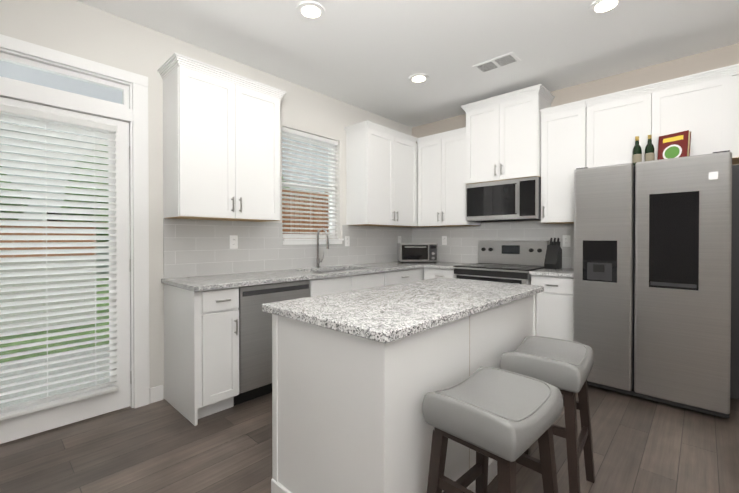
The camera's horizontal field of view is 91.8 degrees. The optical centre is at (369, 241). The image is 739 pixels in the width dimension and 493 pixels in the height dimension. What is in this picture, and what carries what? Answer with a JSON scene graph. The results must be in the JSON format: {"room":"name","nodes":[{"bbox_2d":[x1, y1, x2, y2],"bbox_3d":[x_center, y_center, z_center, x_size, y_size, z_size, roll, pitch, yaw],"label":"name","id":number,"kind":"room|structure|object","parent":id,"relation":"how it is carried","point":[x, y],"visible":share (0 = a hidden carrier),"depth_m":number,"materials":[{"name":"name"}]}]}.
{"room":"kitchen","nodes":[
{"label":"kitchen","id":0,"kind":"room"},
{"bbox_2d":[0,0,411,398],"bbox_3d":[-2.191,-0.181,2.117,0.140,2.750,8.280,0,1,43],"label":"wall","id":1,"kind":"structure","parent":0,"point":[79,29],"depth_m":2.65,"materials":[{"name":"white paint"}]},
{"bbox_2d":[0,52,131,443],"bbox_3d":[-2.010,0.038,2.240,0.119,2.286,0.898,0,1,43],"label":"door","id":2,"kind":"structure","parent":1,"relation":"in","point":[21,426],"depth_m":2.44,"materials":[{"name":"white"}]},
{"bbox_2d":[0,103,117,420],"bbox_3d":[-1.986,0.118,2.204,0.056,1.810,0.721,0,1,43],"label":"door blind","id":3,"kind":"object","parent":2,"relation":"attached to","point":[46,116],"visible":1,"depth_m":2.23,"materials":[{"name":"white plastic"}]},
{"bbox_2d":[0,34,149,407],"bbox_3d":[-2.040,0.002,2.261,0.162,2.382,1.103,0,1,43],"label":"door frame","id":4,"kind":"structure","parent":1,"relation":"attached to","point":[135,114],"depth_m":2.55,"materials":[{"name":"white wood"}]},
{"bbox_2d":[150,385,162,403],"bbox_3d":[0.129,1.156,-0.035,6.198,0.110,7.998,0,1,43],"label":"baseboard","id":5,"kind":"structure","parent":1,"relation":"attached to","point":[156,393],"depth_m":2.66,"materials":[{"name":"white wood"}]},
{"bbox_2d":[157,52,286,221],"bbox_3d":[-1.142,-0.726,2.865,0.363,1.102,0.882,0,1,43],"label":"upper cabinet","id":6,"kind":"object","parent":1,"relation":"attached to","point":[221,144],"visible":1,"depth_m":2.68,"materials":[{"name":"white wood"}]},
{"bbox_2d":[163,218,410,277],"bbox_3d":[-0.480,0.044,3.846,0.008,0.451,3.140,0,1,43],"label":"tile backsplash","id":7,"kind":"structure","parent":1,"relation":"attached to","point":[191,247],"depth_m":3.23,"materials":[{"name":"white tile"}]},
{"bbox_2d":[230,235,237,248],"bbox_3d":[-1.171,0.006,3.091,0.008,0.116,0.072,0,1,43],"label":"electrical outlet","id":8,"kind":"object","parent":7,"relation":"attached to","point":[233,241],"visible":1,"depth_m":3.09,"materials":[{"name":"white plastic"}]},
{"bbox_2d":[345,236,349,245],"bbox_3d":[-0.252,-0.002,4.078,0.008,0.116,0.072,0,1,43],"label":"electrical outlet","id":9,"kind":"object","parent":7,"relation":"attached to","point":[347,240],"visible":1,"depth_m":4.08,"materials":[{"name":"white plastic"}]},
{"bbox_2d":[282,133,343,244],"bbox_3d":[-0.612,-0.544,3.779,0.160,1.149,0.788,0,1,43],"label":"window","id":10,"kind":"structure","parent":1,"relation":"in","point":[330,223],"depth_m":3.81,"materials":[{"name":"white"}]},
{"bbox_2d":[282,127,337,237],"bbox_3d":[-0.617,-0.575,3.759,0.056,1.082,0.729,0,1,43],"label":"window blind","id":11,"kind":"object","parent":10,"relation":"attached to","point":[289,131],"visible":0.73,"depth_m":3.73,"materials":[{"name":"white plastic"}]},
{"bbox_2d":[344,120,418,227],"bbox_3d":[0.283,-0.739,4.394,0.363,1.102,1.283,0,1,43],"label":"upper cabinet","id":12,"kind":"object","parent":1,"relation":"attached to","point":[381,175],"visible":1,"depth_m":4.05,"materials":[{"name":"white wood"}]},
{"bbox_2d":[0,385,738,492],"bbox_3d":[0.129,1.271,-0.032,6.480,0.120,8.280,0,1,43],"label":"floor","id":13,"kind":"structure","parent":0,"point":[641,445],"depth_m":2.02,"materials":[{"name":"brown wood"}]},
{"bbox_2d":[164,284,238,425],"bbox_3d":[-1.230,0.752,2.610,0.597,0.876,0.298,0,1,43],"label":"base cabinet","id":14,"kind":"object","parent":13,"relation":"on","point":[201,354],"depth_m":2.43,"materials":[{"name":"white wood"}]},
{"bbox_2d":[161,261,440,291],"bbox_3d":[-0.256,0.289,3.624,0.636,0.035,3.157,0,1,43],"label":"countertop","id":15,"kind":"structure","parent":14,"relation":"on","point":[209,282],"depth_m":2.91,"materials":[{"name":"stone"}]},
{"bbox_2d":[315,228,328,267],"bbox_3d":[-0.469,0.065,3.652,0.200,0.411,0.101,0,1,43],"label":"faucet","id":16,"kind":"object","parent":15,"relation":"on","point":[318,261],"visible":1,"depth_m":3.67,"materials":[{"name":"silver metal"}]},
{"bbox_2d":[316,269,353,272],"bbox_3d":[-0.334,0.410,3.535,0.410,0.204,0.750,0,1,43],"label":"sink basin","id":17,"kind":"object","parent":15,"relation":"in","point":[334,270],"visible":0.08,"depth_m":3.77,"materials":[{"name":"silver metal"}]},
{"bbox_2d":[398,243,437,262],"bbox_3d":[0.604,0.143,4.536,0.460,0.241,0.347,0,0,-2],"label":"toaster oven","id":18,"kind":"object","parent":15,"relation":"on","point":[417,252],"visible":1,"depth_m":4.40,"materials":[{"name":"silver metal"}]},
{"bbox_2d":[233,280,309,405],"bbox_3d":[-0.910,0.753,2.941,0.581,0.869,0.614,0,1,43],"label":"dishwasher","id":19,"kind":"object","parent":13,"relation":"on","point":[255,350],"visible":0.38,"depth_m":2.63,"materials":[{"name":"grey metal"}]},
{"bbox_2d":[310,288,339,296],"bbox_3d":[-0.384,0.873,3.520,0.597,0.620,0.938,0,1,43],"label":"base cabinet","id":20,"kind":"object","parent":13,"relation":"on","point":[337,289],"depth_m":3.06,"materials":[{"name":"white wood"}]},
{"bbox_2d":[340,268,423,291],"bbox_3d":[0.132,0.740,4.072,0.597,0.876,0.695,0,1,43],"label":"base cabinet","id":21,"kind":"object","parent":13,"relation":"on","point":[362,281],"depth_m":3.60,"materials":[{"name":"white wood"}]},
{"bbox_2d":[271,293,536,492],"bbox_3d":[0.306,0.757,1.965,0.694,0.875,1.494,0,1,43],"label":"kitchen island","id":22,"kind":"object","parent":13,"relation":"on","point":[358,375],"depth_m":1.40,"materials":[{"name":"white wood"}]},
{"bbox_2d":[262,277,543,344],"bbox_3d":[0.306,0.303,1.962,0.750,0.035,1.550,0,1,43],"label":"island countertop","id":23,"kind":"structure","parent":22,"relation":"on","point":[387,314],"depth_m":1.61,"materials":[{"name":"grey stone"}]},
{"bbox_2d":[424,268,453,279],"bbox_3d":[0.965,0.739,4.215,0.423,0.875,0.633,0,1,43],"label":"base cabinet","id":24,"kind":"object","parent":13,"relation":"on","point":[431,273],"visible":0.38,"depth_m":4.02,"materials":[{"name":"white wood"}]},
{"bbox_2d":[424,262,472,269],"bbox_3d":[0.986,0.285,4.189,0.364,0.035,0.637,0,1,43],"label":"countertop","id":25,"kind":"structure","parent":24,"relation":"on","point":[443,265],"depth_m":4.08,"materials":[{"name":"stone"}]},
{"bbox_2d":[422,366,562,492],"bbox_3d":[0.440,0.857,1.274,0.423,0.688,0.343,0,1,-44],"label":"bar stool","id":26,"kind":"object","parent":13,"relation":"on","point":[505,419],"visible":1,"depth_m":1.21,"materials":[{"name":"grey leather"}]},
{"bbox_2d":[453,241,548,284],"bbox_3d":[1.364,0.588,3.761,0.764,1.185,0.707,0,1,43],"label":"range","id":27,"kind":"object","parent":13,"relation":"on","point":[515,262],"visible":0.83,"depth_m":3.79,"materials":[{"name":"silver metal"}]},
{"bbox_2d":[497,336,594,492],"bbox_3d":[0.866,0.853,1.738,0.343,0.688,0.423,0,1,39],"label":"bar stool","id":28,"kind":"object","parent":13,"relation":"on","point":[564,367],"visible":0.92,"depth_m":1.61,"materials":[{"name":"grey leather"}]},
{"bbox_2d":[531,275,573,340],"bbox_3d":[1.830,0.746,3.410,0.387,0.875,0.633,0,1,43],"label":"base cabinet","id":29,"kind":"object","parent":13,"relation":"on","point":[555,308],"visible":0.4,"depth_m":3.20,"materials":[{"name":"white wood"}]},
{"bbox_2d":[529,268,573,277],"bbox_3d":[1.830,0.291,3.406,0.390,0.035,0.632,0,1,43],"label":"countertop","id":30,"kind":"structure","parent":29,"relation":"on","point":[565,272],"depth_m":3.25,"materials":[{"name":"stone"}]},
{"bbox_2d":[544,238,561,268],"bbox_3d":[1.845,0.117,3.597,0.110,0.308,0.204,0,1,43],"label":"knife block","id":31,"kind":"object","parent":30,"relation":"on","point":[553,257],"visible":1,"depth_m":3.56,"materials":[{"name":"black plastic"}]},
{"bbox_2d":[573,150,738,417],"bbox_3d":[2.276,0.294,2.860,0.991,1.787,0.770,0,1,43],"label":"refrigerator","id":32,"kind":"object","parent":13,"relation":"on","point":[656,287],"visible":0.92,"depth_m":2.57,"materials":[{"name":"grey metal"}]},
{"bbox_2d":[632,136,641,164],"bbox_3d":[2.199,-0.730,2.944,0.062,0.260,0.063,0,1,43],"label":"wine bottle","id":33,"kind":"object","parent":32,"relation":"on","point":[637,154],"visible":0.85,"depth_m":2.93,"materials":[{"name":"green glass"}]},
{"bbox_2d":[645,135,654,160],"bbox_3d":[2.268,-0.730,2.900,0.062,0.260,0.063,0,1,43],"label":"wine bottle","id":34,"kind":"object","parent":32,"relation":"on","point":[649,152],"visible":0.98,"depth_m":2.88,"materials":[{"name":"green glass"}]},
{"bbox_2d":[657,130,690,159],"bbox_3d":[2.356,-0.716,2.775,0.068,0.238,0.190,0,1,-27],"label":"cookbook","id":35,"kind":"object","parent":32,"relation":"on","point":[675,145],"visible":0.79,"depth_m":2.75,"materials":[{"name":"red paper"}]},
{"bbox_2d":[76,0,738,127],"bbox_3d":[0.129,-1.599,-0.055,6.480,0.120,8.280,0,1,43],"label":"ceiling","id":36,"kind":"structure","parent":0,"point":[372,56],"depth_m":2.77,"materials":[{"name":"white paint"}]},
{"bbox_2d":[297,1,324,19],"bbox_3d":[-0.394,-1.552,2.414,0.190,0.013,0.190,0,1,43],"label":"recessed light","id":37,"kind":"object","parent":36,"relation":"in","point":[310,10],"visible":0.98,"depth_m":2.40,"materials":[{"name":"white plastic"}]},
{"bbox_2d":[409,73,428,82],"bbox_3d":[0.472,-1.560,3.431,0.190,0.013,0.190,0,1,43],"label":"recessed light","id":38,"kind":"object","parent":36,"relation":"in","point":[418,78],"visible":0.98,"depth_m":3.42,"materials":[{"name":"white plastic"}]},
{"bbox_2d":[472,52,520,73],"bbox_3d":[1.112,-1.560,3.143,0.360,0.008,0.190,0,1,43],"label":"ceiling vent","id":39,"kind":"object","parent":36,"relation":"in","point":[497,62],"visible":1,"depth_m":3.13,"materials":[{"name":"white metal"}]},
{"bbox_2d":[589,0,622,14],"bbox_3d":[1.551,-1.551,2.352,0.190,0.013,0.190,0,1,43],"label":"recessed light","id":40,"kind":"object","parent":36,"relation":"in","point":[598,7],"visible":1,"depth_m":2.36,"materials":[{"name":"white plastic"}]},
{"bbox_2d":[412,43,738,262],"bbox_3d":[2.954,-0.187,2.886,6.340,2.750,0.140,0,1,43],"label":"wall","id":41,"kind":"structure","parent":0,"point":[702,62],"depth_m":3.29,"materials":[{"name":"beige paint"}]},
{"bbox_2d":[417,127,480,226],"bbox_3d":[0.959,-0.739,4.393,0.691,1.102,0.363,0,1,43],"label":"upper cabinet","id":42,"kind":"object","parent":41,"relation":"attached to","point":[442,179],"visible":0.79,"depth_m":4.27,"materials":[{"name":"white wood"}]},
{"bbox_2d":[411,221,573,267],"bbox_3d":[1.397,0.021,4.238,2.160,0.489,0.008,0,1,43],"label":"tile backsplash","id":43,"kind":"structure","parent":41,"relation":"attached to","point":[462,246],"depth_m":4.27,"materials":[{"name":"white tile"}]},
{"bbox_2d":[442,236,446,244],"bbox_3d":[0.966,-0.011,4.627,0.072,0.116,0.008,0,1,43],"label":"electrical outlet","id":44,"kind":"object","parent":43,"relation":"attached to","point":[444,240],"visible":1,"depth_m":4.62,"materials":[{"name":"white plastic"}]},
{"bbox_2d":[563,235,569,246],"bbox_3d":[2.009,-0.004,3.655,0.072,0.116,0.008,0,1,43],"label":"electrical outlet","id":45,"kind":"object","parent":43,"relation":"attached to","point":[566,240],"visible":1,"depth_m":3.65,"materials":[{"name":"white plastic"}]},
{"bbox_2d":[461,84,554,183],"bbox_3d":[1.474,-1.073,3.866,0.844,0.871,0.428,0,1,43],"label":"upper cabinet","id":46,"kind":"object","parent":41,"relation":"attached to","point":[503,136],"visible":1,"depth_m":3.69,"materials":[{"name":"white wood"}]},
{"bbox_2d":[466,176,540,221],"bbox_3d":[1.468,-0.430,3.865,0.764,0.410,0.427,0,1,43],"label":"microwave","id":47,"kind":"object","parent":46,"relation":"attached to","point":[518,199],"visible":1,"depth_m":3.70,"materials":[{"name":"grey metal"}]},
{"bbox_2d":[539,99,586,223],"bbox_3d":[1.922,-0.731,3.496,0.389,1.102,0.363,0,1,43],"label":"upper cabinet","id":48,"kind":"object","parent":41,"relation":"attached to","point":[563,142],"visible":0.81,"depth_m":3.40,"materials":[{"name":"white wood"}]},
{"bbox_2d":[585,64,738,167],"bbox_3d":[2.453,-0.945,3.000,1.057,0.667,0.363,0,1,43],"label":"upper cabinet","id":49,"kind":"object","parent":41,"relation":"attached to","point":[702,108],"visible":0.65,"depth_m":2.87,"materials":[{"name":"white wood"}]},
{"label":"outside","id":50,"kind":"structure","parent":0,"visible":0},
{"bbox_2d":[0,278,108,362],"bbox_3d":[-17.506,1.339,15.031,39.859,0.200,50.000,0,1,43],"label":"ground","id":51,"kind":"structure","parent":50,"point":[3,360],"depth_m":4.83,"materials":[{"name":"green plant"}]},
{"bbox_2d":[0,220,103,332],"bbox_3d":[-7.269,0.512,2.275,0.080,1.560,9.300,0,1,43],"label":"fence","id":52,"kind":"object","parent":51,"relation":"on","point":[43,290],"depth_m":5.11,"materials":[{"name":"brown"}]},
{"bbox_2d":[0,121,108,279],"bbox_3d":[-16.244,-1.901,10.755,8.100,6.350,14.100,0,1,43],"label":"house","id":53,"kind":"structure","parent":51,"relation":"on","point":[101,266],"depth_m":11.49,"materials":[{"name":"grey"}]},
{"bbox_2d":[0,347,109,407],"bbox_3d":[-3.220,1.314,2.712,2.158,0.050,2.650,0,1,43],"label":"patio","id":54,"kind":"structure","parent":51,"relation":"on","point":[30,398],"depth_m":3.40,"materials":[{"name":"grey concrete"}]},
{"bbox_2d":[0,144,288,241],"bbox_3d":[-8.628,-1.086,8.574,5.516,4.755,17.048,0,1,43],"label":"trees","id":55,"kind":"object","parent":51,"relation":"on","point":[70,200],"depth_m":9.39,"materials":[{"name":"green plant"}]},
{"bbox_2d":[282,190,331,238],"bbox_3d":[-1.495,0.200,5.699,0.100,2.230,3.885,0,1,43],"label":"fence","id":56,"kind":"object","parent":51,"relation":"on","point":[303,222],"depth_m":6.08,"materials":[{"name":"brown"}]}
]}

